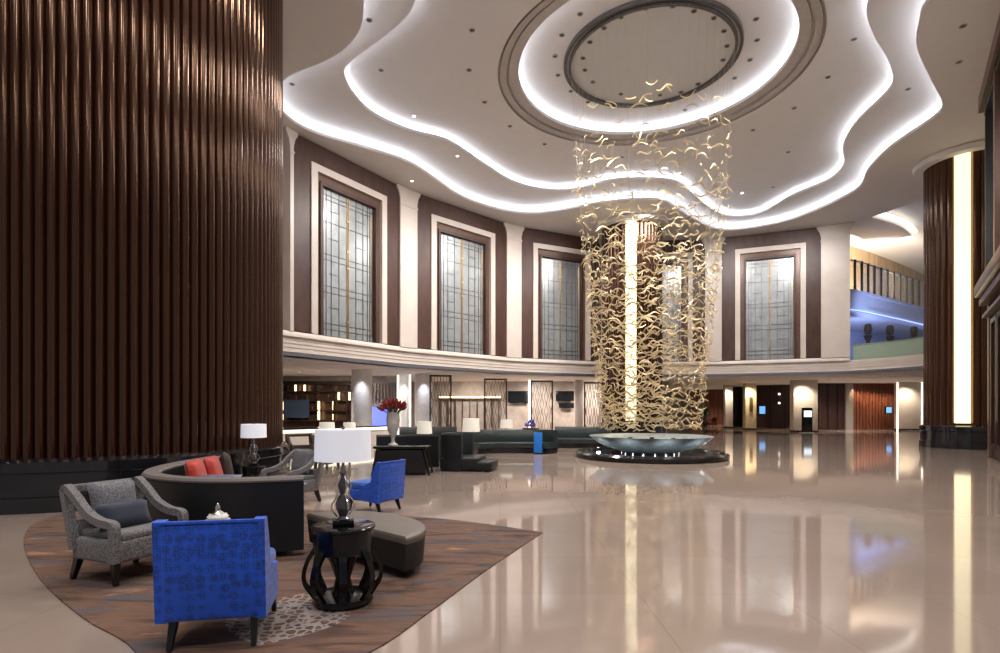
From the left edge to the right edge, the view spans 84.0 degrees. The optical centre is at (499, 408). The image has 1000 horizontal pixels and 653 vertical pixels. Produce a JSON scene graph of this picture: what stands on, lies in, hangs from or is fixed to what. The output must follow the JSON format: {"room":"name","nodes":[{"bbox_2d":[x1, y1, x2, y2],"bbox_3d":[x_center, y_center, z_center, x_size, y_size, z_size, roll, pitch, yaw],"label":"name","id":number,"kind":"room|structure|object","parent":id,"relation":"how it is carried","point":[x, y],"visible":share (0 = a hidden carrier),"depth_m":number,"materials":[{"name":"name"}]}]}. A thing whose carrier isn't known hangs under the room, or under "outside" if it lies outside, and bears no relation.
{"room":"hotel lobby","nodes":[
{"label":"hotel lobby","id":0,"kind":"room"},
{"bbox_2d":[283,126,297,330],"bbox_3d":[-7.930,-6.650,20.735,0.530,7.500,0.560,0,0,29],"label":"wall pier","id":1,"kind":"object","parent":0,"point":[290,135],"visible":0.78,"depth_m":20.64,"materials":[{"name":"white paint"}]},
{"bbox_2d":[283,376,386,380],"bbox_3d":[-11.000,-0.200,34.200,8.000,3.600,0.300,0,0,0],"label":"wall","id":2,"kind":"structure","parent":0,"point":[285,378],"depth_m":34.05,"materials":[{"name":"brown paint"}]},
{"bbox_2d":[395,183,419,348],"bbox_3d":[-4.468,-6.650,26.291,0.530,7.500,1.481,0,0,38],"label":"wall pier","id":3,"kind":"object","parent":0,"point":[408,198],"visible":0.85,"depth_m":26.07,"materials":[{"name":"white paint"}]},
{"bbox_2d":[0,424,999,652],"bbox_3d":[2.000,1.650,32.000,76.000,0.100,76.000,0,0,0],"label":"floor","id":4,"kind":"structure","parent":0,"point":[823,541],"depth_m":6.02,"materials":[{"name":"beige stone"}]},
{"bbox_2d":[0,0,289,514],"bbox_3d":[-8.200,-4.395,11.800,7.221,11.990,7.221,0,0,0],"label":"fluted column","id":5,"kind":"structure","parent":4,"relation":"on","point":[141,141],"depth_m":9.29,"materials":[{"name":"brown wood"}]},
{"bbox_2d":[241,465,265,476],"bbox_3d":[-4.660,1.337,10.500,0.528,0.526,0.528,0,0,0],"label":"side table","id":6,"kind":"object","parent":4,"relation":"on","point":[247,471],"visible":0.38,"depth_m":10.33,"materials":[{"name":"black paint"}]},
{"bbox_2d":[240,423,266,465],"bbox_3d":[-4.660,0.662,10.500,0.456,0.815,0.456,0,0,-17],"label":"table lamp","id":7,"kind":"object","parent":6,"relation":"on","point":[253,430],"visible":1,"depth_m":10.36,"materials":[{"name":"white fabric"}]},
{"bbox_2d":[24,510,542,652],"bbox_3d":[-2.756,1.595,7.018,7.481,0.010,4.776,0,0,44],"label":"area rug","id":8,"kind":"object","parent":4,"relation":"on","point":[456,552],"visible":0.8,"depth_m":4.76,"materials":[{"name":"carpet"}]},
{"bbox_2d":[59,476,188,585],"bbox_3d":[-3.603,1.144,5.347,0.772,0.891,0.733,0,0,23],"label":"armchair","id":9,"kind":"object","parent":8,"relation":"on","point":[114,546],"visible":0.78,"depth_m":5.11,"materials":[{"name":"grey fabric"}]},
{"bbox_2d":[86,477,136,527],"bbox_3d":[-3.759,0.910,5.412,0.193,0.429,0.460,0,0,23],"label":"throw pillow","id":10,"kind":"object","parent":9,"relation":"on","point":[101,493],"visible":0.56,"depth_m":5.34,"materials":[{"name":"grey fabric"}]},
{"bbox_2d":[82,521,153,540],"bbox_3d":[-3.558,1.160,5.328,0.570,0.087,0.532,0,0,23],"label":"seat cushion","id":11,"kind":"object","parent":9,"relation":"on","point":[143,531],"depth_m":5.14,"materials":[{"name":"grey fabric"}]},
{"bbox_2d":[94,498,151,531],"bbox_3d":[-3.575,1.000,5.281,0.182,0.235,0.500,0,0,23],"label":"lumbar pillow","id":12,"kind":"object","parent":9,"relation":"on","point":[133,512],"visible":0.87,"depth_m":5.24,"materials":[{"name":"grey fabric"}]},
{"bbox_2d":[152,516,277,651],"bbox_3d":[-1.968,1.157,3.989,0.680,0.866,0.782,0,0,-11],"label":"chair","id":13,"kind":"object","parent":8,"relation":"on","point":[227,568],"visible":1,"depth_m":3.64,"materials":[{"name":"blue fabric"}]},
{"bbox_2d":[196,516,241,520],"bbox_3d":[-2.520,1.292,4.950,0.410,0.592,0.410,0,0,0],"label":"round side table","id":14,"kind":"object","parent":8,"relation":"on","point":[231,517],"visible":0.09,"depth_m":5.05,"materials":[{"name":"black paint"}]},
{"bbox_2d":[206,503,230,519],"bbox_3d":[-2.470,0.907,4.860,0.200,0.178,0.200,0,0,0],"label":"sugar pot","id":15,"kind":"object","parent":14,"relation":"on","point":[218,514],"visible":0.69,"depth_m":4.82,"materials":[{"name":"white ceramic"}]},
{"bbox_2d":[141,456,303,551],"bbox_3d":[-3.665,1.161,7.111,1.583,0.855,3.599,0,0,-35],"label":"curved sofa","id":16,"kind":"object","parent":8,"relation":"on","point":[280,499],"visible":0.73,"depth_m":5.91,"materials":[{"name":"grey leather"}]},
{"bbox_2d":[184,458,206,476],"bbox_3d":[-4.100,0.920,7.520,0.218,0.484,0.500,0,0,-10],"label":"throw pillow","id":17,"kind":"object","parent":16,"relation":"on","point":[195,467],"visible":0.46,"depth_m":7.36,"materials":[{"name":"red fabric"}]},
{"bbox_2d":[203,455,222,474],"bbox_3d":[-4.120,0.920,8.000,0.218,0.484,0.500,0,0,-12],"label":"throw pillow","id":18,"kind":"object","parent":16,"relation":"on","point":[212,464],"visible":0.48,"depth_m":7.84,"materials":[{"name":"red fabric"}]},
{"bbox_2d":[197,474,242,476],"bbox_3d":[-3.300,0.940,6.420,0.500,0.338,0.392,0,0,-10],"label":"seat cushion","id":19,"kind":"object","parent":16,"relation":"on","point":[220,475],"visible":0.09,"depth_m":6.52,"materials":[{"name":"grey fabric"}]},
{"bbox_2d":[219,452,233,474],"bbox_3d":[-4.160,0.900,8.450,0.200,0.492,0.480,0,0,-25],"label":"throw pillow","id":20,"kind":"object","parent":16,"relation":"on","point":[225,460],"visible":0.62,"depth_m":8.26,"materials":[{"name":"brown fabric"}]},
{"bbox_2d":[301,519,382,611],"bbox_3d":[-1.295,1.271,4.580,0.637,0.634,0.637,0,0,0],"label":"side table","id":21,"kind":"object","parent":8,"relation":"on","point":[342,546],"visible":0.98,"depth_m":4.42,"materials":[{"name":"black paint"}]},
{"bbox_2d":[314,426,370,526],"bbox_3d":[-1.295,0.544,4.580,0.456,0.815,0.456,0,0,-17],"label":"table lamp","id":22,"kind":"object","parent":21,"relation":"on","point":[343,445],"visible":1,"depth_m":4.43,"materials":[{"name":"white fabric"}]},
{"bbox_2d":[307,511,425,575],"bbox_3d":[-1.305,1.379,5.921,1.778,0.418,0.654,0,0,42],"label":"round ottoman","id":23,"kind":"object","parent":8,"relation":"on","point":[399,541],"visible":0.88,"depth_m":5.35,"materials":[{"name":"grey leather"}]},
{"bbox_2d":[348,459,405,511],"bbox_3d":[-1.951,1.193,8.695,0.719,0.797,0.626,0,0,28],"label":"chair","id":24,"kind":"object","parent":8,"relation":"on","point":[386,483],"visible":0.94,"depth_m":8.46,"materials":[{"name":"blue fabric"}]},
{"bbox_2d":[348,479,370,488],"bbox_3d":[-2.041,1.190,8.743,0.515,0.120,0.497,0,0,28],"label":"seat cushion","id":25,"kind":"object","parent":24,"relation":"on","point":[354,484],"depth_m":8.59,"materials":[{"name":"blue fabric"}]},
{"bbox_2d":[260,449,323,500],"bbox_3d":[-3.533,1.162,9.518,0.733,0.891,0.772,0,0,30],"label":"armchair","id":26,"kind":"object","parent":4,"relation":"on","point":[313,480],"visible":0.46,"depth_m":9.50,"materials":[{"name":"grey fabric"}]},
{"bbox_2d":[275,474,314,479],"bbox_3d":[-3.558,1.178,9.475,0.532,0.087,0.570,0,0,30],"label":"seat cushion","id":27,"kind":"object","parent":26,"relation":"on","point":[311,476],"depth_m":9.48,"materials":[{"name":"grey fabric"}]},
{"bbox_2d":[291,448,312,474],"bbox_3d":[-3.448,0.910,9.665,0.460,0.429,0.193,0,0,30],"label":"throw pillow","id":28,"kind":"object","parent":26,"relation":"on","point":[301,457],"visible":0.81,"depth_m":9.59,"materials":[{"name":"grey fabric"}]},
{"bbox_2d":[285,433,311,464],"bbox_3d":[-5.684,1.162,15.917,0.734,0.891,0.772,0,0,-35],"label":"armchair","id":29,"kind":"object","parent":4,"relation":"on","point":[287,436],"visible":0.48,"depth_m":16.06,"materials":[{"name":"brown fabric"}]},
{"bbox_2d":[283,381,351,427],"bbox_3d":[-11.000,-0.050,33.575,5.460,3.300,0.650,0,0,0],"label":"bar shelf","id":30,"kind":"object","parent":4,"relation":"on","point":[297,413],"visible":0.6,"depth_m":33.80,"materials":[{"name":"brown wood"}]},
{"bbox_2d":[283,425,397,444],"bbox_3d":[-7.037,1.180,23.846,0.976,0.840,6.978,0,0,35],"label":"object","id":31,"kind":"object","parent":4,"relation":"on","point":[375,429],"depth_m":22.29,"materials":[{"name":"beige stone"}]},
{"bbox_2d":[283,425,386,429],"bbox_3d":[-7.037,0.790,23.846,0.976,0.060,6.978,0,0,35],"label":"countertop","id":32,"kind":"structure","parent":31,"relation":"on","point":[303,428],"depth_m":22.80,"materials":[{"name":"white stone"}]},
{"bbox_2d":[283,427,386,432],"bbox_3d":[-6.813,0.880,23.689,0.410,0.120,6.976,0,0,35],"label":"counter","id":33,"kind":"object","parent":31,"relation":"on","point":[304,429],"depth_m":22.36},
{"bbox_2d":[352,369,371,425],"bbox_3d":[-7.087,-0.198,28.500,1.140,3.595,1.140,0,0,0],"label":"round column","id":34,"kind":"structure","parent":4,"relation":"on","point":[361,378],"depth_m":28.04,"materials":[{"name":"white paint"}]},
{"bbox_2d":[372,381,396,424],"bbox_3d":[-7.002,-0.050,33.525,1.700,3.300,0.350,0,0,0],"label":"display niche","id":35,"kind":"object","parent":4,"relation":"on","point":[381,390],"visible":0.62,"depth_m":33.42,"materials":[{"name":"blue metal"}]},
{"bbox_2d":[371,445,432,475],"bbox_3d":[-2.385,1.253,13.625,1.428,0.706,0.669,0,0,0],"label":"console table","id":36,"kind":"object","parent":4,"relation":"on","point":[417,457],"visible":0.88,"depth_m":13.36,"materials":[{"name":"black paint"}]},
{"bbox_2d":[376,398,406,445],"bbox_3d":[-2.663,0.310,13.565,0.741,1.181,0.872,0,0,-20],"label":"urn","id":37,"kind":"object","parent":36,"relation":"on","point":[392,419],"visible":1,"depth_m":13.47,"materials":[{"name":"ceramic"}]},
{"bbox_2d":[399,375,408,426],"bbox_3d":[-5.708,-0.198,33.000,0.820,3.595,0.820,0,0,0],"label":"round column","id":38,"kind":"structure","parent":4,"relation":"on","point":[403,379],"depth_m":32.67,"materials":[{"name":"white paint"}]},
{"bbox_2d":[374,435,439,466],"bbox_3d":[-2.564,1.160,15.770,2.115,0.880,0.940,0,0,0],"label":"sofa","id":39,"kind":"object","parent":4,"relation":"on","point":[433,440],"visible":0.38,"depth_m":15.38,"materials":[{"name":"grey leather"}]},
{"bbox_2d":[409,375,410,426],"bbox_3d":[-5.254,-0.190,32.400,0.100,3.580,0.100,0,0,0],"label":"light","id":40,"kind":"object","parent":4,"relation":"on","point":[409,375],"visible":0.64,"depth_m":32.35,"materials":[{"name":"white"}]},
{"bbox_2d":[415,373,432,426],"bbox_3d":[-4.314,-0.198,31.500,1.140,3.595,1.140,0,0,0],"label":"round column","id":41,"kind":"structure","parent":4,"relation":"on","point":[421,379],"depth_m":31.02,"materials":[{"name":"white paint"}]},
{"bbox_2d":[399,427,456,434],"bbox_3d":[-3.105,1.190,24.126,2.532,0.820,0.902,0,0,-9],"label":"sofa","id":42,"kind":"object","parent":4,"relation":"on","point":[402,430],"visible":0.21,"depth_m":24.37,"materials":[{"name":"grey leather"}]},
{"bbox_2d":[429,375,451,426],"bbox_3d":[-3.163,-0.104,29.500,1.269,3.407,0.300,0,0,-10],"label":"lattice screen","id":43,"kind":"object","parent":4,"relation":"on","point":[430,376],"visible":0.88,"depth_m":29.49,"materials":[{"name":"brown metal"}]},
{"bbox_2d":[440,432,497,471],"bbox_3d":[-0.818,1.115,14.714,1.410,0.970,1.220,0,0,10],"label":"chaise","id":44,"kind":"object","parent":4,"relation":"on","point":[456,448],"visible":1,"depth_m":14.20,"materials":[{"name":"grey leather"}]},
{"bbox_2d":[470,458,497,470],"bbox_3d":[-0.439,1.460,14.586,0.620,0.240,1.000,0,0,10],"label":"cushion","id":45,"kind":"object","parent":44,"relation":"on","point":[481,464],"depth_m":14.12,"materials":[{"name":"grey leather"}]},
{"bbox_2d":[484,378,506,429],"bbox_3d":[-0.247,-0.038,30.500,1.364,3.276,0.300,0,0,-5],"label":"lattice screen","id":46,"kind":"object","parent":4,"relation":"on","point":[486,379],"visible":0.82,"depth_m":30.47,"materials":[{"name":"brown metal"}]},
{"bbox_2d":[474,429,557,453],"bbox_3d":[0.475,1.180,20.172,3.250,0.840,1.166,0,0,0],"label":"sofa","id":47,"kind":"object","parent":4,"relation":"on","point":[489,441],"visible":0.88,"depth_m":20.14,"materials":[{"name":"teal leather"}]},
{"bbox_2d":[534,433,541,452],"bbox_3d":[1.349,1.200,19.720,0.300,0.720,0.060,0,0,0],"label":"panel","id":48,"kind":"object","parent":47,"relation":"attached to","point":[537,436],"visible":1,"depth_m":19.69,"materials":[{"name":"blue"}]},
{"bbox_2d":[530,380,552,429],"bbox_3d":[2.370,-0.009,31.500,1.377,3.218,0.300,0,0,-1],"label":"lattice screen","id":49,"kind":"object","parent":4,"relation":"on","point":[531,381],"visible":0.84,"depth_m":31.48,"materials":[{"name":"brown metal"}]},
{"bbox_2d":[574,380,582,426],"bbox_3d":[5.409,-0.198,38.250,0.608,3.595,0.560,0,0,0],"label":"square column","id":50,"kind":"structure","parent":4,"relation":"on","point":[578,384],"depth_m":38.00,"materials":[{"name":"paint"}]},
{"bbox_2d":[555,427,610,447],"bbox_3d":[3.390,1.170,22.867,2.354,0.860,0.873,0,0,12],"label":"sofa","id":51,"kind":"object","parent":4,"relation":"on","point":[568,437],"visible":0.71,"depth_m":22.88,"materials":[{"name":"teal leather"}]},
{"bbox_2d":[584,382,603,426],"bbox_3d":[4.844,0.104,28.600,1.131,2.991,0.300,0,0,3],"label":"lattice screen","id":52,"kind":"object","parent":4,"relation":"on","point":[587,383],"visible":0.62,"depth_m":28.57,"materials":[{"name":"brown metal"}]},
{"bbox_2d":[595,213,669,432],"bbox_3d":[7.480,-4.395,31.500,4.160,11.990,4.160,0,0,0],"label":"fluted column","id":53,"kind":"structure","parent":4,"relation":"on","point":[640,227],"depth_m":30.04,"materials":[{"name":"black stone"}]},
{"bbox_2d":[576,433,729,463],"bbox_3d":[5.000,1.245,18.500,4.917,0.710,4.917,0,0,6],"label":"fountain","id":54,"kind":"object","parent":4,"relation":"on","point":[639,448],"visible":1,"depth_m":17.25,"materials":[{"name":"black stone"}]},
{"bbox_2d":[589,433,713,452],"bbox_3d":[5.000,1.155,18.500,4.000,0.530,4.000,0,0,0],"label":"bowl","id":55,"kind":"object","parent":54,"relation":"on","point":[615,442],"depth_m":17.49,"materials":[{"name":"metal"}]},
{"bbox_2d":[697,403,709,425],"bbox_3d":[19.126,0.348,52.001,1.191,2.504,1.033,0,0,26],"label":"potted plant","id":56,"kind":"object","parent":4,"relation":"on","point":[704,414],"visible":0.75,"depth_m":51.80,"materials":[{"name":"green plant"}]},
{"bbox_2d":[723,385,732,427],"bbox_3d":[19.001,-0.198,46.250,0.682,3.595,0.560,0,0,0],"label":"square column","id":57,"kind":"structure","parent":4,"relation":"on","point":[727,389],"depth_m":46.00,"materials":[{"name":"beige paint"}]},
{"bbox_2d":[742,383,756,429],"bbox_3d":[18.995,-0.198,42.250,0.892,3.595,0.560,0,0,0],"label":"square column","id":58,"kind":"structure","parent":4,"relation":"on","point":[749,389],"depth_m":42.00,"materials":[{"name":"paint"}]},
{"bbox_2d":[789,380,818,431],"bbox_3d":[20.934,-0.198,38.250,1.738,3.595,0.560,0,0,0],"label":"square column","id":59,"kind":"structure","parent":4,"relation":"on","point":[803,393],"depth_m":38.00,"materials":[{"name":"beige paint"}]},
{"bbox_2d":[799,408,814,432],"bbox_3d":[20.633,0.760,37.300,0.800,1.680,0.500,0,0,0],"label":"information kiosk","id":60,"kind":"object","parent":4,"relation":"on","point":[806,413],"visible":1,"depth_m":37.20,"materials":[{"name":"black paint"}]},
{"bbox_2d":[894,382,920,430],"bbox_3d":[30.288,-0.198,41.250,1.685,3.595,0.560,0,0,0],"label":"square column","id":61,"kind":"structure","parent":4,"relation":"on","point":[909,393],"depth_m":41.00,"materials":[{"name":"beige paint"}]},
{"bbox_2d":[912,140,986,449],"bbox_3d":[19.530,-4.395,23.100,3.840,11.990,3.840,0,0,0],"label":"fluted column","id":62,"kind":"structure","parent":4,"relation":"on","point":[953,179],"depth_m":22.26,"materials":[{"name":"brown wood"}]},
{"bbox_2d":[974,13,999,459],"bbox_3d":[13.761,-4.400,15.035,0.755,12.000,8.451,0,0,36],"label":"window","id":63,"kind":"structure","parent":4,"relation":"on","point":[987,287],"depth_m":17.18,"materials":[{"name":"brown wood"}]},
{"bbox_3d":[-0.920,1.359,17.600,0.520,0.482,0.520,0,0,0],"label":"pedestal table","id":64,"kind":"object","parent":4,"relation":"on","visible":0},
{"bbox_2d":[462,418,479,431],"bbox_3d":[-0.920,0.708,17.600,0.560,0.820,0.560,0,0,0],"label":"table lamp","id":65,"kind":"object","parent":64,"relation":"on","point":[469,424],"visible":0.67,"depth_m":17.37,"materials":[{"name":"white fabric"}]},
{"bbox_3d":[-5.143,1.352,16.500,0.520,0.496,0.520,0,0,0],"label":"pedestal table","id":66,"kind":"object","parent":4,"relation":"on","visible":0},
{"bbox_2d":[319,422,334,428],"bbox_3d":[-5.143,0.749,16.500,0.470,0.710,0.470,0,0,0],"label":"table lamp","id":67,"kind":"object","parent":66,"relation":"on","point":[322,425],"visible":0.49,"depth_m":16.31,"materials":[{"name":"white fabric"}]},
{"bbox_3d":[-2.231,1.365,16.400,0.520,0.471,0.520,0,0,0],"label":"pedestal table","id":68,"kind":"object","parent":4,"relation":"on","visible":0},
{"bbox_2d":[417,421,431,434],"bbox_3d":[-2.231,0.749,16.400,0.450,0.760,0.450,0,0,0],"label":"table lamp","id":69,"kind":"object","parent":68,"relation":"on","point":[423,427],"visible":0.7,"depth_m":16.22,"materials":[{"name":"white fabric"}]},
{"bbox_2d":[411,381,601,430],"bbox_3d":[1.000,-0.200,40.500,18.000,3.600,0.300,0,0,0],"label":"wall","id":70,"kind":"structure","parent":0,"point":[516,412],"depth_m":40.34,"materials":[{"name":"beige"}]},
{"bbox_2d":[438,396,500,426],"bbox_3d":[-2.162,0.200,40.100,4.600,2.200,0.500,0,0,0],"label":"wall shelf","id":71,"kind":"object","parent":70,"relation":"attached to","point":[440,397],"visible":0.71,"depth_m":40.05,"materials":[{"name":"wood"}]},
{"bbox_2d":[508,391,527,402],"bbox_3d":[1.297,-0.865,39.992,1.441,0.865,0.135,0,0,0],"label":"television","id":72,"kind":"object","parent":70,"relation":"attached to","point":[513,396],"visible":0.98,"depth_m":39.92,"materials":[{"name":"black paint"}]},
{"bbox_2d":[556,391,573,400],"bbox_3d":[4.721,-0.937,39.992,1.369,0.721,0.135,0,0,0],"label":"television","id":73,"kind":"object","parent":70,"relation":"attached to","point":[560,395],"visible":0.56,"depth_m":39.92,"materials":[{"name":"black paint"}]},
{"bbox_2d":[503,222,523,357],"bbox_3d":[0.672,-6.650,31.439,1.430,7.500,0.530,0,0,-36],"label":"wall pier","id":74,"kind":"object","parent":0,"point":[514,232],"visible":0.87,"depth_m":31.21,"materials":[{"name":"beige paint"}]},
{"bbox_2d":[283,355,922,390],"bbox_3d":[6.869,-2.000,36.771,93.702,0.001,55.423,0,0,0],"label":"fascia","id":75,"kind":"structure","parent":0,"point":[298,366],"depth_m":33.13,"materials":[{"name":"white paint"}]},
{"bbox_2d":[283,336,922,376],"bbox_3d":[2.589,-2.360,25.574,37.736,0.720,15.259,0,0,-18],"label":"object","id":76,"kind":"object","parent":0,"point":[420,359],"visible":0.31,"depth_m":29.49,"materials":[{"name":"beige paint"}]},
{"bbox_2d":[283,351,922,376],"bbox_3d":[2.556,-2.055,25.210,36.681,0.150,14.571,0,0,-19],"label":"trim","id":77,"kind":"structure","parent":76,"relation":"attached to","point":[287,353],"depth_m":29.68,"materials":[{"name":"grey metal"}]},
{"bbox_2d":[283,341,922,371],"bbox_3d":[2.556,-2.315,25.212,36.663,0.030,14.554,0,0,-19],"label":"trim","id":78,"kind":"structure","parent":76,"relation":"attached to","point":[284,346],"depth_m":29.40,"materials":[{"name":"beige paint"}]},
{"bbox_2d":[283,0,999,240],"bbox_3d":[3.908,-10.790,15.245,37.280,0.780,38.991,0,0,0],"label":"ceiling","id":79,"kind":"structure","parent":0,"point":[854,138],"depth_m":21.07,"materials":[{"name":"white paint"}]},
{"bbox_2d":[498,0,826,145],"bbox_3d":[5.000,-11.265,18.500,10.160,0.170,10.160,0,0,0],"label":"trim","id":80,"kind":"structure","parent":79,"relation":"attached to","point":[812,15],"depth_m":18.99,"materials":[{"name":"beige paint"}]},
{"bbox_2d":[519,0,798,134],"bbox_3d":[5.000,-11.515,18.500,9.860,0.410,9.860,0,0,0],"label":"ceiling","id":81,"kind":"structure","parent":0,"point":[777,26],"depth_m":19.21,"materials":[{"name":"white paint"}]},
{"bbox_2d":[567,1,739,103],"bbox_3d":[5.000,-11.630,18.500,5.520,0.001,5.520,0,0,0],"label":"ceiling plate","id":82,"kind":"object","parent":81,"relation":"attached to","point":[665,41],"visible":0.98,"depth_m":18.16,"materials":[{"name":"paint"}]},
{"bbox_2d":[568,1,737,432],"bbox_3d":[5.000,-5.402,18.500,5.395,12.436,5.395,0,0,37],"label":"chandelier","id":83,"kind":"object","parent":82,"relation":"hanging from","point":[699,6],"visible":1,"depth_m":17.67,"materials":[{"name":"metal"}]},
{"bbox_2d":[564,0,743,107],"bbox_3d":[5.000,-11.640,18.500,5.720,0.120,5.720,0,0,0],"label":"trim","id":84,"kind":"structure","parent":81,"relation":"attached to","point":[634,3],"depth_m":16.67,"materials":[{"name":"white paint"}]},
{"bbox_2d":[663,391,689,423],"bbox_3d":[14.000,-0.200,61.000,60.000,3.600,0.300,0,0,0],"label":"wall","id":85,"kind":"structure","parent":0,"point":[679,414],"depth_m":60.85,"materials":[{"name":"brown wood"}]},
{"bbox_2d":[690,389,722,424],"bbox_3d":[21.460,-0.200,57.121,3.646,3.600,0.410,0,0,33],"label":"wall","id":86,"kind":"structure","parent":0,"point":[715,396],"depth_m":56.76,"materials":[{"name":"brown wood"}]},
{"bbox_2d":[701,237,724,360],"bbox_3d":[13.021,-6.650,33.933,1.344,7.500,0.530,0,0,15],"label":"wall pier","id":87,"kind":"object","parent":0,"point":[716,346],"visible":0.61,"depth_m":33.69,"materials":[{"name":"beige paint"}]},
{"bbox_2d":[733,387,742,426],"bbox_3d":[21.577,-0.200,50.145,1.532,3.600,0.410,0,0,0],"label":"wall","id":88,"kind":"structure","parent":0,"point":[737,391],"depth_m":49.94,"materials":[{"name":"black wood"}]},
{"bbox_2d":[756,385,789,428],"bbox_3d":[23.089,-0.200,46.116,3.316,3.600,0.410,0,0,37],"label":"wall","id":89,"kind":"structure","parent":0,"point":[777,415],"depth_m":46.13,"materials":[{"name":"brown wood"}]},
{"bbox_2d":[818,383,844,429],"bbox_3d":[25.684,-0.200,43.145,2.247,3.600,0.410,0,0,0],"label":"wall panels","id":90,"kind":"object","parent":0,"point":[831,396],"visible":0.98,"depth_m":42.94,"materials":[{"name":"brown wood"}]},
{"bbox_2d":[817,222,853,357],"bbox_3d":[19.001,-6.650,31.457,1.803,7.500,0.530,0,0,29],"label":"wall pier","id":91,"kind":"object","parent":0,"point":[835,239],"visible":0.87,"depth_m":31.25,"materials":[{"name":"beige paint"}]},
{"bbox_2d":[845,383,852,429],"bbox_3d":[26.952,-0.200,42.900,0.550,3.600,0.300,0,0,0],"label":"wall","id":92,"kind":"structure","parent":0,"point":[848,386],"depth_m":42.75,"materials":[{"name":"beige paint"}]},
{"bbox_2d":[853,383,893,429],"bbox_3d":[29.332,-0.200,43.394,4.033,3.600,0.410,0,0,-7],"label":"wall slats","id":93,"kind":"structure","parent":0,"point":[870,400],"depth_m":43.16,"materials":[{"name":"brown wood"}]},
{"bbox_2d":[850,330,901,359],"bbox_3d":[28.632,-4.400,44.999,27.168,3.600,2.803,0,0,-28],"label":"wall","id":94,"kind":"structure","parent":0,"point":[856,337],"depth_m":43.73,"materials":[{"name":"blue paint"}]},
{"bbox_2d":[850,212,911,243],"bbox_3d":[23.968,-12.300,36.822,9.381,0.600,3.080,0,0,-31],"label":"ceiling","id":95,"kind":"structure","parent":0,"point":[876,228],"depth_m":37.31,"materials":[{"name":"white paint"}]},
{"bbox_2d":[878,213,916,232],"bbox_3d":[24.746,-12.250,35.561,9.484,0.200,0.723,0,0,-31],"label":"light","id":96,"kind":"object","parent":95,"relation":"attached to","point":[906,223],"visible":0.56,"depth_m":35.88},
{"bbox_2d":[850,289,922,338],"bbox_3d":[25.313,-6.950,46.363,21.556,1.700,14.490,0,0,-35],"label":"floor","id":97,"kind":"structure","parent":0,"point":[859,300],"depth_m":39.47,"materials":[{"name":"paint"}]},
{"bbox_2d":[850,259,922,305],"bbox_3d":[29.210,-8.800,40.783,21.516,2.000,1.035,0,0,-33],"label":"railing","id":98,"kind":"object","parent":97,"relation":"on","point":[855,261],"visible":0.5,"depth_m":38.99,"materials":[{"name":"wood"}]},
{"bbox_2d":[850,200,922,273],"bbox_3d":[30.000,-12.700,40.000,28.000,0.200,26.000,0,0,0],"label":"ceiling","id":99,"kind":"structure","parent":0,"point":[907,251],"depth_m":42.51,"materials":[{"name":"white paint"}]},
{"bbox_2d":[850,246,922,306],"bbox_3d":[28.632,-10.200,44.999,27.168,4.800,2.803,0,0,-28],"label":"wall","id":100,"kind":"structure","parent":0,"point":[858,254],"depth_m":46.11,"materials":[{"name":"beige paint"}]},
{"label":"floor","id":101,"kind":"structure","parent":0,"visible":0},
{"bbox_2d":[864,323,872,342],"bbox_3d":[21.881,-3.910,33.000,0.600,2.380,0.600,0,0,0],"label":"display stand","id":102,"kind":"object","parent":101,"relation":"on","point":[867,327],"visible":0.62,"depth_m":32.87,"materials":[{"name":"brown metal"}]},
{"bbox_2d":[853,337,922,359],"bbox_3d":[20.966,-3.155,27.547,0.466,0.870,7.277,0,0,-18],"label":"parapet","id":103,"kind":"object","parent":101,"relation":"on","point":[911,346],"visible":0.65,"depth_m":29.34,"materials":[{"name":"glass"}]},
{"bbox_2d":[885,325,894,340],"bbox_3d":[23.541,-3.910,33.500,0.600,2.380,0.600,0,0,0],"label":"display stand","id":104,"kind":"object","parent":101,"relation":"on","point":[890,328],"visible":0.59,"depth_m":33.37,"materials":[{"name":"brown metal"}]},
{"bbox_3d":[3.405,-6.675,23.888,32.951,7.550,22.335,0,0,0],"label":"wall","id":105,"kind":"structure","parent":0,"visible":0},
{"bbox_2d":[294,135,398,345],"bbox_3d":[-6.360,-6.545,23.338,0.420,7.630,5.907,0,0,31],"label":"window","id":106,"kind":"structure","parent":105,"relation":"in","point":[346,215],"depth_m":23.15,"materials":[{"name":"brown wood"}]},
{"bbox_2d":[417,195,505,356],"bbox_3d":[-1.954,-6.545,28.937,0.420,7.630,6.192,0,0,45],"label":"window","id":107,"kind":"structure","parent":105,"relation":"in","point":[461,253],"depth_m":28.88,"materials":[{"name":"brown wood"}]},
{"bbox_2d":[522,228,600,360],"bbox_3d":[3.620,-6.545,32.998,5.604,7.630,0.420,0,0,-26],"label":"window","id":108,"kind":"structure","parent":105,"relation":"in","point":[556,325],"depth_m":32.93,"materials":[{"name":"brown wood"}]},
{"bbox_2d":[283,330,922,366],"bbox_3d":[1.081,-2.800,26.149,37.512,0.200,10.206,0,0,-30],"label":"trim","id":109,"kind":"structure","parent":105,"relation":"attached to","point":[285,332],"depth_m":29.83,"materials":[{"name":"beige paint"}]},
{"bbox_2d":[663,240,704,361],"bbox_3d":[9.961,-6.545,34.288,5.182,7.630,0.420,0,0,5],"label":"window","id":110,"kind":"structure","parent":105,"relation":"in","point":[667,248],"depth_m":34.06,"materials":[{"name":"grey glass"}]},
{"bbox_2d":[722,228,820,360],"bbox_3d":[15.939,-6.545,32.819,5.275,7.630,0.420,0,0,22],"label":"window","id":111,"kind":"structure","parent":105,"relation":"in","point":[771,282],"depth_m":32.78,"materials":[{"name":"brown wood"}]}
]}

